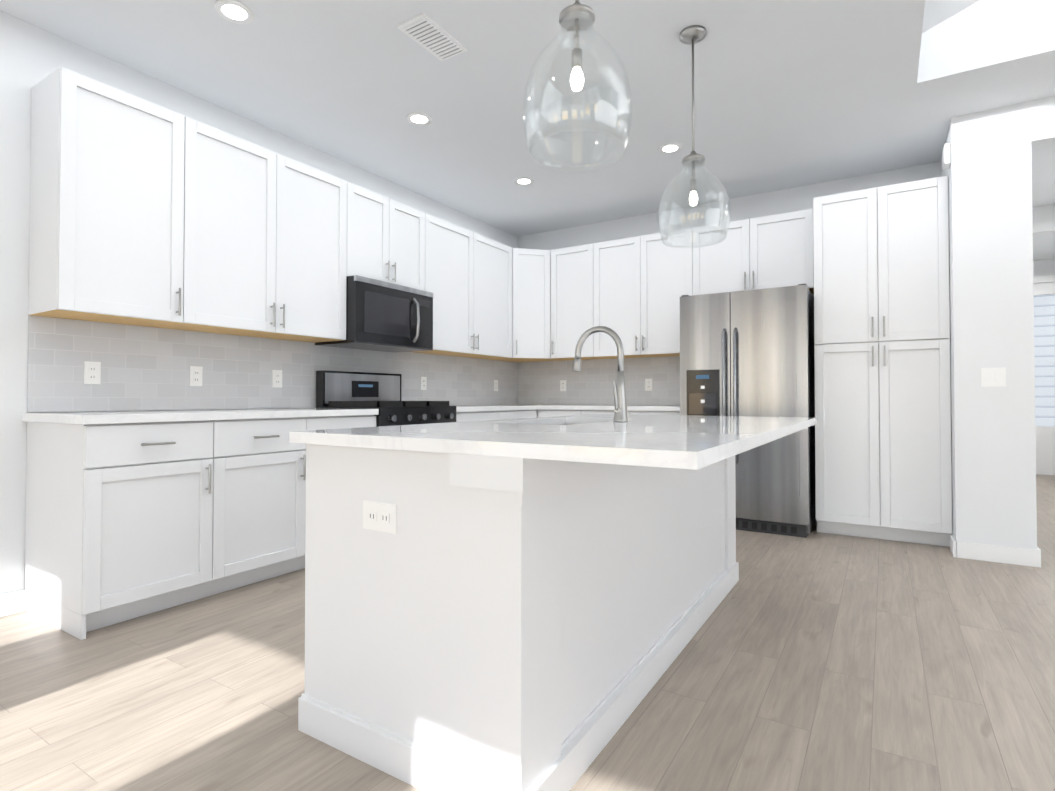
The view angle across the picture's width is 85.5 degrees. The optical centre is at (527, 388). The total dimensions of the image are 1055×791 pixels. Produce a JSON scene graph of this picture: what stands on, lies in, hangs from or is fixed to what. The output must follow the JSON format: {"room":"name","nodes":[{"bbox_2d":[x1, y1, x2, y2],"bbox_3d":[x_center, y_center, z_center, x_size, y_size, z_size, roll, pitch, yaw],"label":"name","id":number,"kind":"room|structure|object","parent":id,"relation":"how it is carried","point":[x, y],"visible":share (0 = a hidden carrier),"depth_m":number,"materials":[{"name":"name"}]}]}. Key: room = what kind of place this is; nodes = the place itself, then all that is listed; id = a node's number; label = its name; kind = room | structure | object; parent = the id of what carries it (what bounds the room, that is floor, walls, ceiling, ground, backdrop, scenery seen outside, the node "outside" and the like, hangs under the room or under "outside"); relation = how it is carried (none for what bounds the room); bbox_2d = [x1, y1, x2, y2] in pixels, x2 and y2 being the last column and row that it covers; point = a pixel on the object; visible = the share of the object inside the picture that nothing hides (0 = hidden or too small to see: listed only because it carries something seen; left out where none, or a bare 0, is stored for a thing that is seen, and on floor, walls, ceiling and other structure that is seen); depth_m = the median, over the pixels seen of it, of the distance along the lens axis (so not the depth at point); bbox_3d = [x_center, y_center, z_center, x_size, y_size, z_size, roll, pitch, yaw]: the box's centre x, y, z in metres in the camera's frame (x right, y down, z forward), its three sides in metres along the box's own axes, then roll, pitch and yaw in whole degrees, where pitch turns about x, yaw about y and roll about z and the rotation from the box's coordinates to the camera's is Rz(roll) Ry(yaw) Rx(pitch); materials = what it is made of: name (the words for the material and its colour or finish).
{"room":"kitchen","nodes":[
{"label":"kitchen","id":0,"kind":"room"},
{"bbox_2d":[0,11,519,593],"bbox_3d":[-2.058,-0.335,3.211,0.120,2.740,7.390,-1,-1,32],"label":"wall","id":1,"kind":"structure","parent":0,"point":[29,53],"depth_m":2.65,"materials":[{"name":"paint"}]},
{"bbox_2d":[0,589,24,617],"bbox_3d":[-3.148,0.956,1.322,0.014,0.100,3.105,-1,-1,32],"label":"baseboard","id":2,"kind":"structure","parent":1,"relation":"attached to","point":[12,603],"depth_m":2.60,"materials":[{"name":"paint"}]},
{"bbox_2d":[28,67,199,329],"bbox_3d":[-2.030,-0.877,2.828,0.338,1.068,0.582,-1,-1,32],"label":"upper cabinet","id":3,"kind":"object","parent":1,"relation":"attached to","point":[143,212],"depth_m":2.67,"materials":[{"name":"white wood"}]},
{"bbox_2d":[180,122,355,342],"bbox_3d":[-1.630,-0.867,3.468,0.338,1.068,1.164,-1,-1,32],"label":"upper cabinet","id":4,"kind":"object","parent":1,"relation":"attached to","point":[278,232],"depth_m":3.35,"materials":[{"name":"white wood"}]},
{"bbox_2d":[27,315,518,411],"bbox_3d":[-1.216,-0.089,4.430,0.007,0.452,4.182,-1,-1,32],"label":"backsplash","id":5,"kind":"structure","parent":1,"relation":"attached to","point":[143,368],"depth_m":3.35,"materials":[{"name":"tile"}]},
{"bbox_2d":[84,361,100,383],"bbox_3d":[-2.186,-0.080,2.868,0.007,0.114,0.070,-1,-1,32],"label":"electrical outlet","id":6,"kind":"object","parent":5,"relation":"attached to","point":[92,372],"visible":1,"depth_m":2.87,"materials":[{"name":"white plastic"}]},
{"bbox_2d":[190,366,202,385],"bbox_3d":[-1.915,-0.073,3.300,0.007,0.114,0.070,-1,-1,32],"label":"electrical outlet","id":7,"kind":"object","parent":5,"relation":"attached to","point":[196,375],"visible":1,"depth_m":3.30,"materials":[{"name":"white plastic"}]},
{"bbox_2d":[272,370,281,387],"bbox_3d":[-1.639,-0.067,3.740,0.007,0.114,0.070,-1,-1,32],"label":"electrical outlet","id":8,"kind":"object","parent":5,"relation":"attached to","point":[276,378],"visible":1,"depth_m":3.74,"materials":[{"name":"white plastic"}]},
{"bbox_2d":[421,377,426,389],"bbox_3d":[-0.895,-0.048,4.927,0.007,0.114,0.070,-1,-1,32],"label":"electrical outlet","id":9,"kind":"object","parent":5,"relation":"attached to","point":[423,383],"visible":1,"depth_m":4.93,"materials":[{"name":"white plastic"}]},
{"bbox_2d":[494,380,497,390],"bbox_3d":[-0.322,-0.034,5.842,0.007,0.114,0.070,-1,-1,32],"label":"electrical outlet","id":10,"kind":"object","parent":5,"relation":"attached to","point":[495,385],"visible":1,"depth_m":5.84,"materials":[{"name":"white plastic"}]},
{"bbox_2d":[356,185,419,289],"bbox_3d":[-1.149,-1.070,4.238,0.338,0.638,0.766,-1,-1,32],"label":"upper cabinet","id":11,"kind":"object","parent":1,"relation":"attached to","point":[387,229],"depth_m":4.13,"materials":[{"name":"white wood"}]},
{"bbox_2d":[315,275,432,352],"bbox_3d":[-1.084,-0.524,4.189,0.475,0.445,0.760,-1,-1,32],"label":"microwave","id":12,"kind":"object","parent":11,"relation":"attached to","point":[382,316],"visible":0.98,"depth_m":4.02,"materials":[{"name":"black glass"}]},
{"bbox_2d":[413,211,511,358],"bbox_3d":[-0.599,-0.842,5.072,0.381,1.068,1.354,-1,-1,32],"label":"upper cabinet","id":13,"kind":"object","parent":1,"relation":"attached to","point":[468,274],"depth_m":4.94,"materials":[{"name":"white wood"}]},
{"bbox_2d":[488,248,555,361],"bbox_3d":[-0.003,-0.831,5.754,0.667,1.068,0.666,-1,-1,32],"label":"upper cabinet","id":14,"kind":"object","parent":1,"relation":"attached to","point":[533,270],"depth_m":5.58,"materials":[{"name":"white wood"}]},
{"bbox_2d":[0,474,1054,790],"bbox_3d":[1.605,1.069,3.460,9.800,0.060,12.600,-1,-1,32],"label":"floor","id":15,"kind":"structure","parent":0,"point":[814,660],"depth_m":1.92,"materials":[{"name":"brown wood"}]},
{"bbox_2d":[22,420,229,639],"bbox_3d":[-1.908,0.590,2.728,0.628,0.876,0.582,-1,-1,32],"label":"base cabinet","id":16,"kind":"object","parent":15,"relation":"on","point":[132,514],"depth_m":2.51,"materials":[{"name":"white wood"}]},
{"bbox_2d":[22,408,377,423],"bbox_3d":[-1.643,0.138,3.139,0.648,0.038,1.584,-1,-1,32],"label":"countertop","id":17,"kind":"structure","parent":16,"relation":"on","point":[166,416],"depth_m":2.71,"materials":[{"name":"white stone"}]},
{"bbox_2d":[230,412,378,589],"bbox_3d":[-1.523,0.600,3.342,0.628,0.876,1.104,-1,-1,32],"label":"base cabinet","id":18,"kind":"object","parent":15,"relation":"on","point":[268,471],"depth_m":3.02,"materials":[{"name":"white wood"}]},
{"bbox_2d":[316,370,455,426],"bbox_3d":[-0.976,0.462,4.107,0.699,1.175,0.758,-1,-1,32],"label":"range","id":19,"kind":"object","parent":15,"relation":"on","point":[381,392],"visible":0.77,"depth_m":4.04,"materials":[{"name":"silver metal"}]},
{"bbox_2d":[456,408,533,421],"bbox_3d":[-0.500,0.625,4.974,0.628,0.876,1.209,-1,-1,32],"label":"base cabinet","id":20,"kind":"object","parent":15,"relation":"on","point":[460,416],"depth_m":4.70,"materials":[{"name":"white wood"}]},
{"bbox_2d":[449,404,537,411],"bbox_3d":[-0.323,0.171,5.245,0.648,0.038,1.844,-1,-1,32],"label":"countertop","id":21,"kind":"structure","parent":20,"relation":"on","point":[507,407],"depth_m":4.85,"materials":[{"name":"white stone"}]},
{"bbox_2d":[538,404,679,411],"bbox_3d":[0.840,0.170,5.222,1.348,0.038,0.648,-1,-1,32],"label":"countertop","id":22,"kind":"structure","parent":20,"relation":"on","point":[589,408],"depth_m":4.95,"materials":[{"name":"white stone"}]},
{"bbox_2d":[289,438,738,790],"bbox_3d":[0.223,0.596,2.388,0.812,0.852,2.171,-1,-1,32],"label":"kitchen island","id":23,"kind":"object","parent":15,"relation":"on","point":[526,604],"depth_m":1.51,"materials":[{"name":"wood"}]},
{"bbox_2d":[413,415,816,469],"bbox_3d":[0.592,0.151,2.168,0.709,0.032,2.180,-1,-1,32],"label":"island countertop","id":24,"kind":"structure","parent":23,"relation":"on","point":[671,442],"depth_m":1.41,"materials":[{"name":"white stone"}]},
{"bbox_2d":[572,326,627,421],"bbox_3d":[0.296,-0.067,2.430,0.258,0.408,0.108,-1,-1,32],"label":"faucet","id":25,"kind":"object","parent":24,"relation":"on","point":[620,408],"visible":1,"depth_m":2.39,"materials":[{"name":"silver metal"}]},
{"bbox_2d":[534,408,589,417],"bbox_3d":[0.451,0.632,5.432,0.539,0.876,0.693,-1,-1,32],"label":"base cabinet","id":26,"kind":"object","parent":15,"relation":"on","point":[538,412],"depth_m":5.21,"materials":[{"name":"white wood"}]},
{"bbox_2d":[590,412,679,414],"bbox_3d":[1.032,0.627,5.106,0.908,0.876,0.629,-1,-1,32],"label":"base cabinet","id":27,"kind":"object","parent":15,"relation":"on","point":[634,413],"depth_m":4.77,"materials":[{"name":"white wood"}]},
{"bbox_2d":[680,284,816,537],"bbox_3d":[1.760,0.160,4.522,0.906,1.792,0.800,-1,-1,32],"label":"refrigerator","id":28,"kind":"object","parent":15,"relation":"on","point":[747,353],"visible":0.75,"depth_m":4.17,"materials":[{"name":"silver metal"}]},
{"bbox_2d":[813,176,951,546],"bbox_3d":[2.560,-0.170,4.156,0.796,2.440,0.635,-1,-1,32],"label":"pantry","id":29,"kind":"object","parent":15,"relation":"on","point":[883,463],"visible":1,"depth_m":3.91,"materials":[{"name":"white wood"}]},
{"bbox_2d":[0,0,1054,260],"bbox_3d":[2.324,-2.591,3.008,7.800,1.765,11.940,-1,-1,32],"label":"ceiling","id":30,"kind":"structure","parent":0,"point":[788,94],"depth_m":3.18,"materials":[{"name":"paint"}]},
{"bbox_2d":[214,0,253,23],"bbox_3d":[-1.331,-1.711,2.594,0.164,0.005,0.164,-1,-1,32],"label":"recessed light","id":31,"kind":"object","parent":30,"relation":"in","point":[233,11],"visible":1,"depth_m":2.59,"materials":[{"name":"white plastic"}]},
{"bbox_2d":[406,112,431,125],"bbox_3d":[-0.681,-1.696,3.590,0.164,0.005,0.164,-1,-1,32],"label":"recessed light","id":32,"kind":"object","parent":30,"relation":"in","point":[419,119],"visible":1,"depth_m":3.59,"materials":[{"name":"white plastic"}]},
{"bbox_2d":[397,13,466,60],"bbox_3d":[-0.460,-1.705,2.779,0.170,0.012,0.320,-1,-1,32],"label":"ceiling vent","id":33,"kind":"object","parent":30,"relation":"in","point":[429,34],"visible":1,"depth_m":2.76,"materials":[{"name":"white plastic"}]},
{"bbox_2d":[514,177,533,184],"bbox_3d":[-0.029,-1.679,4.621,0.164,0.005,0.164,-1,-1,32],"label":"recessed light","id":34,"kind":"object","parent":30,"relation":"in","point":[523,181],"visible":1,"depth_m":4.62,"materials":[{"name":"white plastic"}]},
{"bbox_2d":[522,0,632,170],"bbox_3d":[0.148,-1.215,1.707,0.326,1.024,0.326,-1,-1,32],"label":"pendant light","id":35,"kind":"object","parent":30,"relation":"hanging from","point":[576,16],"visible":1,"depth_m":1.67,"materials":[{"name":"clear glass"}]},
{"bbox_2d":[658,143,681,153],"bbox_3d":[1.002,-1.689,4.011,0.164,0.005,0.164,-1,-1,32],"label":"recessed light","id":36,"kind":"object","parent":30,"relation":"in","point":[669,148],"visible":1,"depth_m":4.01,"materials":[{"name":"white plastic"}]},
{"bbox_2d":[658,25,730,247],"bbox_3d":[0.795,-1.212,2.740,0.336,0.999,0.336,-1,-1,32],"label":"pendant light","id":37,"kind":"object","parent":30,"relation":"hanging from","point":[692,34],"visible":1,"depth_m":2.72,"materials":[{"name":"clear glass"}]},
{"bbox_2d":[520,162,935,404],"bbox_3d":[1.512,-0.303,5.263,3.750,2.740,0.120,-1,-1,32],"label":"wall","id":38,"kind":"structure","parent":0,"point":[800,198],"depth_m":5.03,"materials":[{"name":"paint"}]},
{"bbox_2d":[552,242,599,360],"bbox_3d":[0.501,-0.834,5.607,0.576,1.068,0.380,-1,-1,32],"label":"upper cabinet","id":39,"kind":"object","parent":38,"relation":"attached to","point":[577,267],"depth_m":5.46,"materials":[{"name":"white wood"}]},
{"bbox_2d":[519,356,679,404],"bbox_3d":[0.749,-0.070,5.661,1.969,0.452,0.007,-1,-1,32],"label":"backsplash","id":40,"kind":"structure","parent":38,"relation":"attached to","point":[539,382],"depth_m":5.68,"materials":[{"name":"tile"}]},
{"bbox_2d":[560,380,565,390],"bbox_3d":[0.368,-0.033,5.891,0.070,0.114,0.007,-1,-1,32],"label":"electrical outlet","id":41,"kind":"object","parent":40,"relation":"attached to","point":[562,385],"visible":1,"depth_m":5.89,"materials":[{"name":"white plastic"}]},
{"bbox_2d":[645,379,651,390],"bbox_3d":[1.147,-0.041,5.403,0.070,0.114,0.007,-1,-1,32],"label":"electrical outlet","id":42,"kind":"object","parent":40,"relation":"attached to","point":[648,384],"visible":1,"depth_m":5.40,"materials":[{"name":"white plastic"}]},
{"bbox_2d":[600,227,699,358],"bbox_3d":[1.101,-0.839,5.256,1.048,1.068,0.338,-1,-1,32],"label":"upper cabinet","id":43,"kind":"object","parent":38,"relation":"attached to","point":[643,279],"depth_m":5.09,"materials":[{"name":"white wood"}]},
{"bbox_2d":[700,209,813,294],"bbox_3d":[1.889,-1.077,4.766,0.930,0.608,0.338,-1,-1,32],"label":"upper cabinet","id":44,"kind":"object","parent":38,"relation":"attached to","point":[772,251],"depth_m":4.59,"materials":[{"name":"white wood"}]},
{"bbox_2d":[936,100,1039,556],"bbox_3d":[4.223,-0.296,5.701,0.380,2.740,5.300,-1,-1,32],"label":"wall","id":45,"kind":"structure","parent":0,"point":[998,221],"depth_m":3.46,"materials":[{"name":"paint"}]},
{"bbox_2d":[942,143,950,169],"bbox_3d":[2.692,-1.493,3.669,0.034,0.130,0.120,-1,-1,32],"label":"door chime","id":46,"kind":"object","parent":45,"relation":"attached to","point":[946,157],"visible":1,"depth_m":3.62,"materials":[{"name":"white plastic"}]},
{"bbox_2d":[981,367,1005,386],"bbox_3d":[2.813,-0.071,3.447,0.116,0.114,0.008,-1,-1,32],"label":"light switch","id":47,"kind":"object","parent":45,"relation":"attached to","point":[993,377],"visible":1,"depth_m":3.45,"materials":[{"name":"white plastic"}]},
{"bbox_2d":[951,538,1036,566],"bbox_3d":[2.796,0.989,3.436,0.378,0.100,0.014,-1,-1,32],"label":"baseboard","id":48,"kind":"structure","parent":45,"relation":"attached to","point":[966,550],"depth_m":3.42,"materials":[{"name":"paint"}]},
{"bbox_2d":[1036,547,1040,567],"bbox_3d":[4.353,1.021,5.513,0.014,0.100,5.186,-1,-1,32],"label":"baseboard","id":49,"kind":"structure","parent":45,"relation":"attached to","point":[1038,552],"depth_m":3.32,"materials":[{"name":"paint"}]},
{"bbox_2d":[1036,96,1054,282],"bbox_3d":[3.614,-0.338,3.026,1.410,2.740,0.120,-1,-1,32],"label":"wall","id":50,"kind":"structure","parent":0,"point":[1045,107],"depth_m":3.39,"materials":[{"name":"paint"}]},
{"bbox_2d":[1033,275,1054,474],"bbox_3d":[6.438,-0.166,7.323,1.090,2.530,0.104,-1,-1,32],"label":"entry door","id":51,"kind":"structure","parent":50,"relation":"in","point":[1045,450],"depth_m":7.25,"materials":[{"name":"paint"}]},
{"label":"outside","id":52,"kind":"structure","parent":0,"visible":0},
{"bbox_2d":[1034,294,1054,426],"bbox_3d":[8.189,-1.615,9.585,7.500,6.500,0.100,-1,-1,32],"label":"siding","id":53,"kind":"object","parent":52,"point":[1041,386],"depth_m":9.34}
]}

